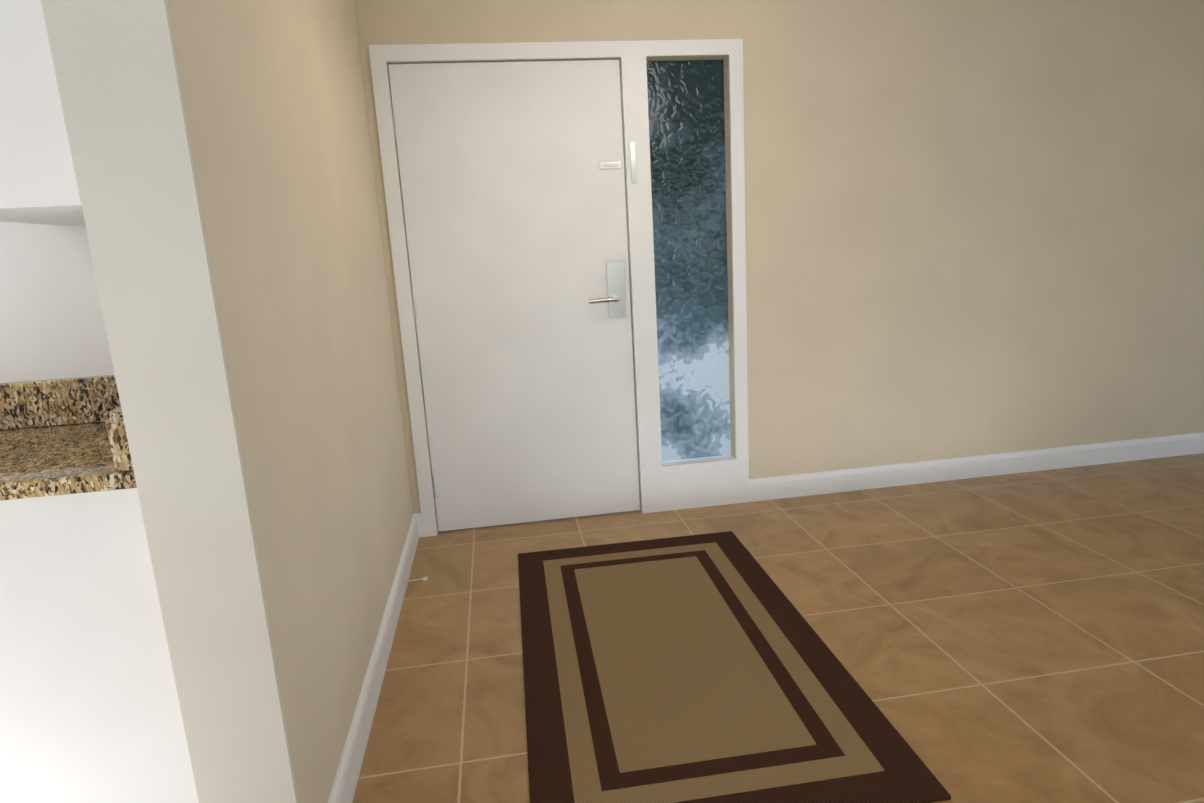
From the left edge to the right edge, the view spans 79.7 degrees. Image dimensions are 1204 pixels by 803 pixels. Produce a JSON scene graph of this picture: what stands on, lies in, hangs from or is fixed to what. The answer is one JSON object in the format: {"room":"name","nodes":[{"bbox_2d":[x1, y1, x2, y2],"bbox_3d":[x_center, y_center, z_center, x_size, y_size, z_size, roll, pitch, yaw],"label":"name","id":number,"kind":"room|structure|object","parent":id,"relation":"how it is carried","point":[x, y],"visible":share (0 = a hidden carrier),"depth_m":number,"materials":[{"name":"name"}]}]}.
{"room":"entryway","nodes":[
{"label":"entryway","id":0,"kind":"room"},
{"bbox_2d":[0,221,114,382],"bbox_3d":[-1.266,-0.327,2.027,0.684,2.399,1.110,-5,12,-8],"label":"wall","id":1,"kind":"structure","parent":0,"point":[52,324],"depth_m":1.56,"materials":[{"name":"white paint"}]},
{"bbox_2d":[41,0,413,802],"bbox_3d":[-1.065,-1.510,2.970,0.165,4.300,4.200,-5,12,-8],"label":"wall","id":2,"kind":"structure","parent":0,"point":[221,154],"depth_m":1.30,"materials":[{"name":"paint"}]},
{"bbox_2d":[0,0,84,225],"bbox_3d":[-1.037,-0.848,1.182,0.374,1.059,0.528,-5,12,-8],"label":"upper cabinet","id":3,"kind":"object","parent":2,"relation":"attached to","point":[38,183],"visible":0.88,"depth_m":1.10,"materials":[{"name":"white wood"}]},
{"bbox_2d":[328,513,423,802],"bbox_3d":[-0.692,0.751,2.316,0.055,0.110,1.964,-5,12,-8],"label":"baseboard","id":4,"kind":"structure","parent":2,"relation":"attached to","point":[346,779],"depth_m":2.03,"materials":[{"name":"white wood"}]},
{"bbox_2d":[402,577,427,582],"bbox_3d":[-0.697,0.667,2.692,0.090,0.018,0.018,-5,12,-8],"label":"door stop","id":5,"kind":"object","parent":4,"relation":"attached to","point":[423,579],"visible":1,"depth_m":2.69,"materials":[{"name":"silver metal"}]},
{"bbox_2d":[352,453,1203,802],"bbox_3d":[-0.417,1.283,0.229,12.000,0.100,15.000,-5,12,-8],"label":"floor","id":6,"kind":"structure","parent":0,"point":[1028,637],"depth_m":2.31,"materials":[{"name":"tile"}]},
{"bbox_2d":[0,488,198,802],"bbox_3d":[-1.096,0.552,1.490,0.643,0.884,0.463,-5,12,-8],"label":"base cabinet","id":7,"kind":"object","parent":6,"relation":"on","point":[90,710],"visible":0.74,"depth_m":1.26,"materials":[{"name":"white wood"}]},
{"bbox_2d":[0,375,136,500],"bbox_3d":[-1.113,0.058,1.372,0.623,0.130,0.494,-5,12,-8],"label":"countertop","id":8,"kind":"structure","parent":7,"relation":"on","point":[65,436],"depth_m":1.41,"materials":[{"name":"stone"}]},
{"bbox_2d":[518,531,950,802],"bbox_3d":[0.209,0.754,2.297,0.920,0.011,1.570,-5,12,-7],"label":"entry rug","id":9,"kind":"object","parent":6,"relation":"on","point":[706,668],"visible":0.96,"depth_m":2.01,"materials":[{"name":"beige fabric"}]},
{"bbox_2d":[355,0,1203,533],"bbox_3d":[2.016,-0.824,3.508,5.950,2.400,0.150,-5,12,-8],"label":"wall","id":10,"kind":"structure","parent":0,"point":[973,226],"depth_m":3.37,"materials":[{"name":"paint"}]},
{"bbox_2d":[388,60,639,530],"bbox_3d":[-0.315,-0.417,3.152,0.988,1.992,0.112,-5,12,-8],"label":"entry door","id":11,"kind":"structure","parent":10,"relation":"in","point":[512,176],"depth_m":3.14,"materials":[{"name":"white wood"}]},
{"bbox_2d":[368,39,748,536],"bbox_3d":[-0.107,-0.461,3.167,1.535,2.065,0.015,-5,12,-8],"label":"door frame","id":12,"kind":"structure","parent":10,"relation":"attached to","point":[693,485],"depth_m":3.14,"materials":[{"name":"white wood"}]},
{"bbox_2d":[646,60,730,460],"bbox_3d":[0.400,-0.596,3.283,0.350,1.775,0.010,-5,12,-8],"label":"sidelight window","id":13,"kind":"structure","parent":10,"relation":"in","point":[687,136],"depth_m":3.26,"materials":[{"name":"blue glass"}]},
{"bbox_2d":[749,432,1203,501],"bbox_3d":[2.866,0.245,3.771,4.380,0.110,0.014,-5,12,-8],"label":"baseboard","id":14,"kind":"structure","parent":10,"relation":"attached to","point":[836,482],"depth_m":3.63,"materials":[{"name":"white wood"}]}
]}

